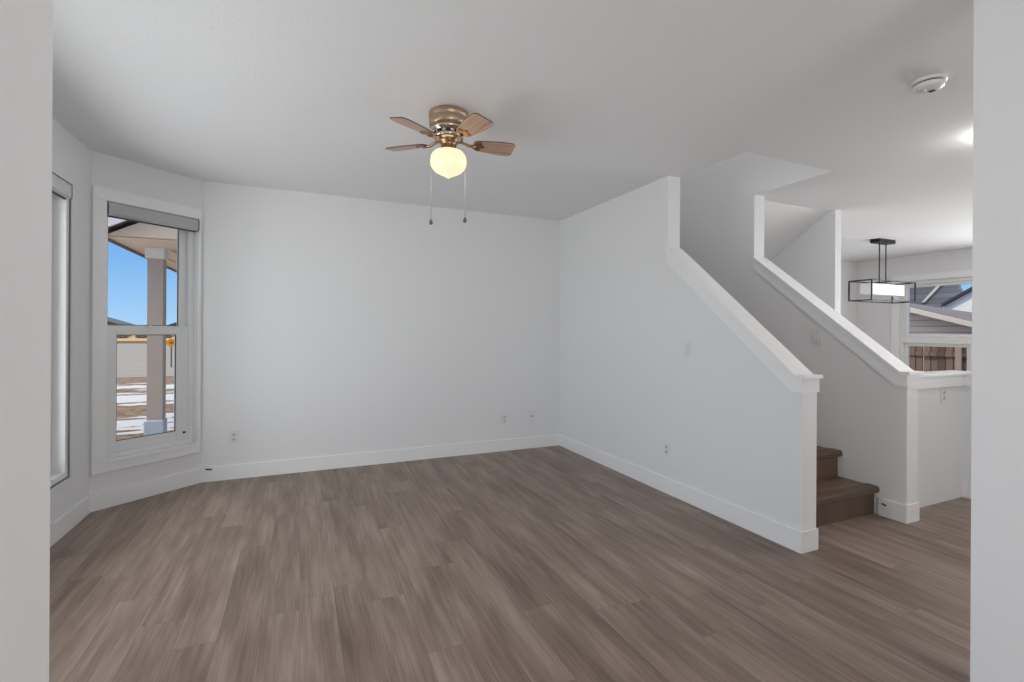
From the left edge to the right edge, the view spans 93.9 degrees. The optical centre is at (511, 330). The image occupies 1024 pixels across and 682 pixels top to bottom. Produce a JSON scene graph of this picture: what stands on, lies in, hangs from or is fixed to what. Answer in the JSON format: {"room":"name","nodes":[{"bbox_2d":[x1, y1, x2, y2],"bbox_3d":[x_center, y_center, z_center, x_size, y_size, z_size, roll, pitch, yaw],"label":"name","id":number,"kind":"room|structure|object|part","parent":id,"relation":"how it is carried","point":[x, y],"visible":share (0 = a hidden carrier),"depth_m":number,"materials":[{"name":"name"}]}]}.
{"room":"empty living room","nodes":[
{"label":"empty living room","id":0,"kind":"room"},
{"bbox_2d":[0,0,52,681],"bbox_3d":[-1.024,0.013,0.346,1.007,2.440,0.140,0,0,-24],"label":"wall","id":1,"kind":"structure","parent":0,"point":[26,26],"depth_m":0.56,"materials":[{"name":"white paint"}]},
{"bbox_2d":[50,117,90,524],"bbox_3d":[-1.489,0.010,-0.032,0.150,2.440,7.145,0,0,-24],"label":"wall","id":2,"kind":"structure","parent":0,"point":[71,159],"depth_m":3.06,"materials":[{"name":"white paint"}]},
{"bbox_2d":[50,170,72,491],"bbox_3d":[-2.263,0.001,1.734,0.156,1.822,2.612,0,0,-24],"label":"window","id":3,"kind":"structure","parent":2,"relation":"in","point":[62,210],"depth_m":2.90,"materials":[{"name":"white plastic"}]},
{"bbox_3d":[-2.636,-0.001,2.517,0.050,1.720,0.775,0,0,-24],"label":"sash","id":4,"kind":"part","parent":3,"relation":"part of","materials":[{"name":"white plastic"}]},
{"bbox_2d":[52,173,72,199],"bbox_3d":[-2.367,-0.850,2.120,0.043,0.108,1.795,0,0,-24],"label":"roller blind","id":5,"kind":"object","parent":3,"relation":"attached to","point":[61,188],"visible":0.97,"depth_m":2.83,"materials":[{"name":"white fabric"}]},
{"bbox_3d":[-2.368,-0.800,2.120,0.012,0.009,1.771,0,0,-24],"label":"rail","id":6,"kind":"part","parent":5,"relation":"part of","materials":[{"name":"grey metal"}]},
{"bbox_2d":[50,495,90,546],"bbox_3d":[-2.179,1.167,1.716,0.012,0.120,3.295,0,0,-24],"label":"baseboard","id":7,"kind":"structure","parent":2,"relation":"attached to","point":[71,518],"depth_m":2.92,"materials":[{"name":"white paint"}]},
{"bbox_2d":[89,150,201,494],"bbox_3d":[-2.744,0.003,3.578,0.150,2.440,0.827,0,0,27],"label":"wall","id":8,"kind":"structure","parent":0,"point":[107,171],"depth_m":3.54,"materials":[{"name":"white paint"}]},
{"bbox_2d":[90,468,200,511],"bbox_3d":[-2.678,1.164,3.541,0.012,0.120,0.727,0,0,27],"label":"baseboard","id":9,"kind":"structure","parent":8,"relation":"attached to","point":[125,494],"depth_m":3.50,"materials":[{"name":"white paint"}]},
{"bbox_2d":[90,185,201,474],"bbox_3d":[-2.670,-0.004,3.538,0.018,1.955,0.708,0,0,27],"label":"trim","id":10,"kind":"structure","parent":8,"relation":"attached to","point":[100,195],"depth_m":3.28,"materials":[{"name":"white paint"}]},
{"bbox_2d":[106,217,193,458],"bbox_3d":[-2.744,0.001,3.611,0.110,1.795,0.610,0,0,27],"label":"window","id":11,"kind":"structure","parent":8,"relation":"in","point":[182,332],"depth_m":3.77,"materials":[{"name":"white plastic"}]},
{"bbox_3d":[-2.737,0.412,3.606,0.035,0.902,0.540,0,0,27],"label":"sash","id":12,"kind":"part","parent":11,"relation":"part of","materials":[{"name":"white plastic"}]},
{"bbox_3d":[-2.772,-0.427,3.613,0.035,0.870,0.563,0,0,27],"label":"sash","id":13,"kind":"part","parent":11,"relation":"part of","materials":[{"name":"clear glass"}]},
{"bbox_2d":[107,201,198,231],"bbox_3d":[-2.674,-0.844,3.577,0.072,0.103,0.606,0,0,27],"label":"roller blind","id":14,"kind":"object","parent":11,"relation":"attached to","point":[114,210],"visible":0.88,"depth_m":3.53,"materials":[{"name":"grey fabric"}]},
{"bbox_3d":[-2.675,-0.797,3.577,0.012,0.009,0.582,0,0,27],"label":"rail","id":15,"kind":"part","parent":14,"relation":"part of","materials":[{"name":"black metal"}]},
{"bbox_2d":[106,442,198,463],"bbox_3d":[-2.683,0.906,3.577,0.079,0.016,0.610,0,0,27],"label":"trim","id":16,"kind":"structure","parent":8,"relation":"attached to","point":[126,457],"depth_m":3.54,"materials":[{"name":"white paint"}]},
{"bbox_2d":[201,181,559,467],"bbox_3d":[-1.035,0.013,4.601,3.334,2.440,0.150,0,0,-24],"label":"wall","id":17,"kind":"structure","parent":0,"point":[331,324],"depth_m":4.39,"materials":[{"name":"white paint"}]},
{"bbox_2d":[229,430,238,443],"bbox_3d":[-2.301,0.879,3.957,0.070,0.115,0.010,0,0,-24],"label":"wall outlet","id":18,"kind":"object","parent":17,"relation":"attached to","point":[233,434],"visible":1,"depth_m":3.96,"materials":[{"name":"white plastic"}]},
{"bbox_2d":[201,434,558,482],"bbox_3d":[-0.999,1.173,4.531,3.314,0.120,0.012,0,0,-24],"label":"baseboard","id":19,"kind":"structure","parent":17,"relation":"attached to","point":[258,469],"depth_m":4.38,"materials":[{"name":"white paint"}]},
{"bbox_2d":[500,413,507,424],"bbox_3d":[-0.080,0.908,4.938,0.085,0.115,0.010,0,0,-24],"label":"wall outlet","id":20,"kind":"object","parent":17,"relation":"attached to","point":[504,416],"visible":1,"depth_m":4.93,"materials":[{"name":"white plastic"}]},
{"bbox_2d":[529,410,534,421],"bbox_3d":[0.215,0.902,5.064,0.070,0.115,0.017,0,0,-24],"label":"cable jack","id":21,"kind":"object","parent":17,"relation":"attached to","point":[531,413],"visible":1,"depth_m":5.06,"materials":[{"name":"white plastic"}]},
{"bbox_2d":[49,445,970,681],"bbox_3d":[2.931,1.315,2.418,10.170,0.120,8.290,0,0,-24],"label":"floor","id":22,"kind":"structure","parent":0,"point":[550,563],"depth_m":2.33,"materials":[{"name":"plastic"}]},
{"bbox_2d":[816,446,879,526],"bbox_3d":[1.492,0.116,4.435,0.911,2.262,2.974,0,0,-24],"label":"staircase","id":23,"kind":"structure","parent":22,"relation":"on","point":[838,498],"depth_m":3.22,"materials":[{"name":"wood"}]},
{"bbox_2d":[52,0,973,261],"bbox_3d":[2.933,-1.335,2.412,10.200,0.300,8.350,0,0,-24],"label":"ceiling","id":24,"kind":"structure","parent":0,"point":[598,102],"depth_m":2.43,"materials":[{"name":"white paint"}]},
{"bbox_2d":[385,105,514,224],"bbox_3d":[-0.334,-0.896,2.643,0.722,0.615,0.735,0,0,-24],"label":"ceiling fan","id":25,"kind":"object","parent":24,"relation":"hanging from","point":[449,124],"visible":1,"depth_m":2.57,"materials":[{"name":"brown wood"}]},
{"bbox_3d":[-0.594,-1.045,2.724,0.234,0.006,0.120,0,13,18],"label":"blade","id":26,"kind":"part","parent":25,"relation":"part of","materials":[{"name":"brown wood"}]},
{"bbox_3d":[-0.502,-1.044,2.436,0.120,0.006,0.234,16,9,35],"label":"blade","id":27,"kind":"part","parent":25,"relation":"part of","materials":[{"name":"brown wood"}]},
{"bbox_3d":[-0.473,-1.046,2.683,0.153,0.038,0.080,0,13,18],"label":"blade arm","id":28,"kind":"part","parent":25,"relation":"part of","materials":[{"name":"gold metal"}]},
{"bbox_3d":[-0.426,-1.046,2.539,0.080,0.038,0.153,16,9,35],"label":"blade arm","id":29,"kind":"part","parent":25,"relation":"part of","materials":[{"name":"gold metal"}]},
{"bbox_3d":[-0.422,-0.814,2.649,0.056,0.392,0.006,0,0,2],"label":"pull chain","id":30,"kind":"part","parent":25,"relation":"part of","materials":[{"name":"metal"}]},
{"bbox_3d":[-0.351,-0.921,2.643,0.200,0.160,0.200,0,0,-24],"label":"globe","id":31,"kind":"part","parent":25,"relation":"part of","materials":[{"name":"beige glass"}]},
{"bbox_3d":[-0.275,-1.045,2.539,0.080,0.038,0.153,16,-9,-35],"label":"blade arm","id":32,"kind":"part","parent":25,"relation":"part of","materials":[{"name":"gold metal"}]},
{"bbox_3d":[-0.228,-1.045,2.683,0.153,0.038,0.080,0,-13,-18],"label":"blade arm","id":33,"kind":"part","parent":25,"relation":"part of","materials":[{"name":"gold metal"}]},
{"bbox_3d":[-0.200,-1.042,2.435,0.120,0.006,0.234,16,-9,-35],"label":"blade","id":34,"kind":"part","parent":25,"relation":"part of","materials":[{"name":"brown wood"}]},
{"bbox_3d":[-0.106,-1.042,2.722,0.234,0.006,0.120,0,-13,-18],"label":"blade","id":35,"kind":"part","parent":25,"relation":"part of","materials":[{"name":"brown wood"}]},
{"bbox_2d":[848,238,915,303],"bbox_3d":[4.787,-0.774,6.178,0.942,0.800,0.280,0,0,-24],"label":"pendant light","id":36,"kind":"object","parent":24,"relation":"hanging from","point":[871,288],"visible":1,"depth_m":6.12,"materials":[{"name":"black metal"}]},
{"bbox_3d":[4.723,-0.877,6.150,0.013,0.535,0.013,0,0,-1],"label":"rod","id":37,"kind":"part","parent":36,"relation":"part of","materials":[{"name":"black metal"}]},
{"bbox_3d":[4.785,-0.529,6.178,0.720,0.140,0.130,0,0,-24],"label":"lamp shade","id":38,"kind":"part","parent":36,"relation":"part of","materials":[{"name":"white"}]},
{"bbox_3d":[4.789,-1.152,6.178,0.360,0.045,0.120,0,0,-24],"label":"ceiling plate","id":39,"kind":"part","parent":36,"relation":"part of","materials":[{"name":"black metal"}]},
{"bbox_3d":[4.851,-0.877,6.206,0.013,0.535,0.013,0,0,-1],"label":"rod","id":40,"kind":"part","parent":36,"relation":"part of","materials":[{"name":"black metal"}]},
{"bbox_2d":[910,73,947,93],"bbox_3d":[1.981,-1.167,2.274,0.136,0.047,0.136,0,0,-24],"label":"smoke detector","id":41,"kind":"object","parent":24,"relation":"attached to","point":[933,82],"visible":1,"depth_m":2.24,"materials":[{"name":"white plastic"}]},
{"bbox_2d":[559,176,801,530],"bbox_3d":[1.031,0.025,4.200,0.121,2.440,3.248,0,0,-24],"label":"wall","id":42,"kind":"structure","parent":0,"point":[732,428],"depth_m":3.75,"materials":[{"name":"white paint"}]},
{"bbox_2d":[663,441,669,457],"bbox_3d":[1.187,0.909,3.674,0.010,0.115,0.070,0,0,-24],"label":"wall outlet","id":43,"kind":"object","parent":42,"relation":"attached to","point":[666,445],"visible":1,"depth_m":3.67,"materials":[{"name":"white plastic"}]},
{"bbox_2d":[683,341,690,356],"bbox_3d":[1.272,0.131,3.488,0.012,0.115,0.070,0,0,-24],"label":"light switch","id":44,"kind":"object","parent":42,"relation":"attached to","point":[686,344],"visible":1,"depth_m":3.48,"materials":[{"name":"white plastic"}]},
{"bbox_2d":[559,434,817,553],"bbox_3d":[1.130,1.185,3.962,0.145,0.120,2.750,0,0,-24],"label":"baseboard","id":45,"kind":"structure","parent":42,"relation":"attached to","point":[800,542],"depth_m":3.28,"materials":[{"name":"white paint"}]},
{"bbox_2d":[666,247,822,392],"bbox_3d":[1.475,-0.186,3.197,0.161,0.912,1.111,0,0,-24],"label":"trim","id":46,"kind":"structure","parent":42,"relation":"attached to","point":[783,356],"depth_m":3.09,"materials":[{"name":"white paint"}]},
{"bbox_2d":[801,392,816,531],"bbox_3d":[1.684,0.739,2.712,0.119,0.779,0.006,0,0,-24],"label":"trim","id":47,"kind":"structure","parent":42,"relation":"attached to","point":[809,400],"depth_m":2.71,"materials":[{"name":"white paint"}]},
{"bbox_2d":[680,151,832,216],"bbox_3d":[1.419,-2.449,4.632,0.929,2.510,2.776,0,0,-24],"label":"wall","id":48,"kind":"structure","parent":0,"point":[744,174],"depth_m":4.33,"materials":[{"name":"white paint"}]},
{"bbox_2d":[680,195,905,513],"bbox_3d":[1.976,0.030,4.624,0.125,2.440,3.236,0,0,-24],"label":"wall","id":49,"kind":"structure","parent":0,"point":[861,414],"depth_m":3.60,"materials":[{"name":"white paint"}]},
{"bbox_2d":[812,329,821,344],"bbox_3d":[2.328,0.047,3.656,0.012,0.120,0.070,0,0,-24],"label":"light switch","id":50,"kind":"object","parent":49,"relation":"attached to","point":[816,333],"visible":1,"depth_m":3.65,"materials":[{"name":"white plastic"}]},
{"bbox_2d":[753,256,923,386],"bbox_3d":[2.404,-0.181,3.658,0.165,0.935,1.179,0,0,-24],"label":"trim","id":51,"kind":"structure","parent":49,"relation":"attached to","point":[880,352],"depth_m":3.54,"materials":[{"name":"white paint"}]},
{"bbox_2d":[878,497,919,523],"bbox_3d":[2.594,1.193,3.210,0.149,0.120,0.168,0,0,-24],"label":"baseboard","id":52,"kind":"structure","parent":49,"relation":"attached to","point":[910,513],"depth_m":3.15,"materials":[{"name":"white paint"}]},
{"bbox_2d":[906,386,917,504],"bbox_3d":[2.627,0.749,3.141,0.123,0.768,0.006,0,0,-24],"label":"trim","id":53,"kind":"structure","parent":49,"relation":"attached to","point":[911,392],"depth_m":3.13,"materials":[{"name":"white paint"}]},
{"bbox_2d":[764,201,828,260],"bbox_3d":[2.257,-0.552,5.428,1.032,1.274,1.990,0,0,-24],"label":"ceiling","id":54,"kind":"structure","parent":0,"point":[783,223],"depth_m":4.77,"materials":[{"name":"white paint"}]},
{"bbox_2d":[771,210,840,314],"bbox_3d":[2.779,0.034,5.627,0.090,2.440,2.050,0,0,-24],"label":"wall","id":55,"kind":"structure","parent":0,"point":[813,259],"depth_m":4.80,"materials":[{"name":"white paint"}]},
{"bbox_2d":[841,260,856,325],"bbox_3d":[3.104,0.036,6.957,5.900,2.440,0.120,0,0,-24],"label":"wall","id":56,"kind":"structure","parent":0,"point":[848,268],"depth_m":8.02,"materials":[{"name":"white paint"}]},
{"bbox_2d":[856,248,971,359],"bbox_3d":[7.522,0.061,4.442,0.150,2.440,8.050,0,0,-24],"label":"wall","id":57,"kind":"structure","parent":0,"point":[874,319],"depth_m":7.66,"materials":[{"name":"white paint"}]},
{"bbox_2d":[891,269,971,358],"bbox_3d":[6.643,0.006,6.224,0.018,1.740,3.020,0,0,-24],"label":"trim","id":58,"kind":"structure","parent":57,"relation":"attached to","point":[959,273],"depth_m":7.51,"materials":[{"name":"white paint"}]},
{"bbox_2d":[900,277,971,370],"bbox_3d":[6.729,0.006,6.262,0.130,1.540,2.820,0,0,-24],"label":"window","id":59,"kind":"structure","parent":57,"relation":"in","point":[907,339],"depth_m":7.22,"materials":[{"name":"white plastic"}]},
{"bbox_3d":[6.332,0.457,7.131,0.050,0.535,0.810,0,0,-24],"label":"sash","id":60,"kind":"part","parent":59,"relation":"part of","materials":[{"name":"white plastic"}]},
{"bbox_3d":[6.722,-0.311,6.258,0.050,0.805,2.720,0,0,-24],"label":"sash","id":61,"kind":"part","parent":59,"relation":"part of","materials":[{"name":"clear glass"}]},
{"bbox_2d":[918,386,962,506],"bbox_3d":[3.006,0.793,3.504,0.862,0.925,0.110,0,0,-24],"label":"wall","id":62,"kind":"structure","parent":0,"point":[940,426],"depth_m":3.50,"materials":[{"name":"white paint"}]},
{"bbox_2d":[941,387,946,403],"bbox_3d":[3.170,0.473,3.511,0.070,0.115,0.010,0,0,-24],"label":"wall outlet","id":63,"kind":"object","parent":62,"relation":"attached to","point":[943,390],"visible":1,"depth_m":3.51,"materials":[{"name":"white plastic"}]},
{"bbox_2d":[963,386,971,482],"bbox_3d":[3.669,0.797,3.204,0.110,0.925,1.195,0,0,-24],"label":"wall","id":64,"kind":"structure","parent":0,"point":[967,390],"depth_m":3.60,"materials":[{"name":"white paint"}]},
{"bbox_2d":[918,375,971,388],"bbox_3d":[3.257,0.372,2.956,0.850,0.080,1.095,0,0,-24],"label":"trim","id":65,"kind":"structure","parent":64,"relation":"attached to","point":[961,380],"depth_m":3.51,"materials":[{"name":"white paint"}]},
{"bbox_2d":[920,370,971,377],"bbox_3d":[3.296,0.321,3.038,0.972,0.022,1.235,0,0,-24],"label":"trim","id":66,"kind":"structure","parent":64,"relation":"on","point":[947,372],"depth_m":3.56,"materials":[{"name":"white paint"}]},
{"bbox_2d":[962,481,970,498],"bbox_3d":[3.633,1.199,3.130,0.012,0.120,1.085,0,0,-24],"label":"baseboard","id":67,"kind":"structure","parent":64,"relation":"attached to","point":[966,486],"depth_m":3.60,"materials":[{"name":"white paint"}]},
{"bbox_2d":[970,0,1023,681],"bbox_3d":[1.604,0.028,1.506,0.249,2.440,0.140,0,0,-24],"label":"wall","id":68,"kind":"structure","parent":0,"point":[997,424],"depth_m":1.46,"materials":[{"name":"white paint"}]},
{"label":"outside","id":69,"kind":"structure","parent":0,"visible":0},
{"bbox_2d":[117,335,173,343],"bbox_3d":[-97.319,1.219,108.980,210.000,0.350,122.000,0,0,-24],"label":"field","id":70,"kind":"structure","parent":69,"point":[132,339],"depth_m":65.49,"materials":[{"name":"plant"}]},
{"bbox_2d":[107,317,134,336],"bbox_3d":[-82.877,-1.275,92.395,14.000,4.900,10.000,0,0,-24],"label":"house","id":71,"kind":"structure","parent":70,"relation":"on","point":[110,321],"depth_m":94.36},
{"bbox_2d":[117,335,128,337],"bbox_3d":[-65.847,0.712,80.252,2.602,1.015,2.674,0,0,-24],"label":"shrub","id":72,"kind":"object","parent":70,"relation":"on","point":[118,336],"visible":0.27,"depth_m":79.75,"materials":[{"name":"grey plant"}]},
{"bbox_2d":[135,335,146,337],"bbox_3d":[-63.503,0.793,82.324,2.162,0.880,2.198,0,0,-24],"label":"shrub","id":73,"kind":"object","parent":70,"relation":"on","point":[136,336],"visible":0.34,"depth_m":81.56,"materials":[{"name":"grey plant"}]},
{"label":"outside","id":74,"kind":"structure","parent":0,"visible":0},
{"bbox_2d":[116,376,173,439],"bbox_3d":[-32.325,1.908,73.183,300.000,0.300,280.000,0,0,-24],"label":"ground","id":75,"kind":"structure","parent":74,"point":[131,392],"depth_m":11.97,"materials":[{"name":"white snow"}]},
{"bbox_2d":[108,217,176,435],"bbox_3d":[-4.391,-0.626,10.565,5.325,5.080,7.420,0,0,-24],"label":"porch","id":76,"kind":"object","parent":75,"relation":"on","point":[156,244],"visible":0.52,"depth_m":7.26,"materials":[{"name":"beige wood"}]},
{"bbox_3d":[-3.012,-1.976,7.465,5.240,1.405,0.100,0,0,-24],"label":"gable panel","id":77,"kind":"part","parent":76,"relation":"part of","materials":[{"name":"beige wood"}]},
{"bbox_3d":[-5.484,1.633,7.361,0.250,0.550,0.250,0,0,-24],"label":"post","id":78,"kind":"part","parent":76,"relation":"part of","materials":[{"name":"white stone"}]},
{"bbox_3d":[-5.473,0.233,7.367,0.200,2.750,0.200,0,0,-24],"label":"post","id":79,"kind":"part","parent":76,"relation":"part of","materials":[{"name":"beige wood"}]},
{"bbox_2d":[909,346,966,371],"bbox_3d":[8.413,1.076,8.636,0.100,1.820,8.400,0,0,-24],"label":"wooden fence","id":80,"kind":"object","parent":75,"relation":"on","point":[935,358],"visible":0.02,"depth_m":9.19,"materials":[{"name":"brown wood"}]},
{"bbox_3d":[8.412,0.446,8.634,0.030,0.080,8.400,0,0,-24],"label":"rail","id":81,"kind":"part","parent":80,"relation":"part of","materials":[{"name":"brown wood"}]},
{"bbox_3d":[8.288,1.075,8.870,0.060,1.820,0.090,0,0,-24],"label":"fence post","id":82,"kind":"part","parent":80,"relation":"part of","materials":[{"name":"brown wood"}]},
{"bbox_2d":[910,284,971,311],"bbox_3d":[14.468,-1.230,15.130,3.120,3.500,10.000,0,0,-24],"label":"gable","id":83,"kind":"object","parent":75,"relation":"on","point":[953,297],"visible":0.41,"depth_m":14.98,"materials":[{"name":"grey"}]},
{"bbox_2d":[910,303,971,370],"bbox_3d":[10.712,-0.034,12.382,5.400,4.065,10.000,0,0,-24],"label":"house","id":84,"kind":"structure","parent":75,"relation":"on","point":[924,319],"depth_m":10.30,"materials":[{"name":"beige wood"}]},
{"bbox_3d":[8.465,-0.611,10.842,0.040,2.935,9.000,0,0,-24],"label":"rake trim","id":85,"kind":"part","parent":84,"relation":"part of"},
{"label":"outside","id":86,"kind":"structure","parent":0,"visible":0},
{"bbox_2d":[117,343,173,377],"bbox_3d":[-61.675,1.588,28.249,210.000,0.009,54.500,0,0,-24],"label":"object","id":87,"kind":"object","parent":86,"point":[131,357],"depth_m":29.13,"materials":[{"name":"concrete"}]},
{"bbox_2d":[166,339,173,366],"bbox_3d":[-17.186,1.113,24.129,0.416,1.458,0.096,0,0,-24],"label":"road sign","id":88,"kind":"object","parent":87,"relation":"on","point":[170,342],"visible":0.81,"depth_m":24.11,"materials":[{"name":"orange metal"}]},
{"bbox_3d":[-17.194,1.217,24.145,0.060,1.250,0.060,0,0,-24],"label":"post","id":89,"kind":"part","parent":88,"relation":"part of","materials":[{"name":"grey metal"}]}
]}

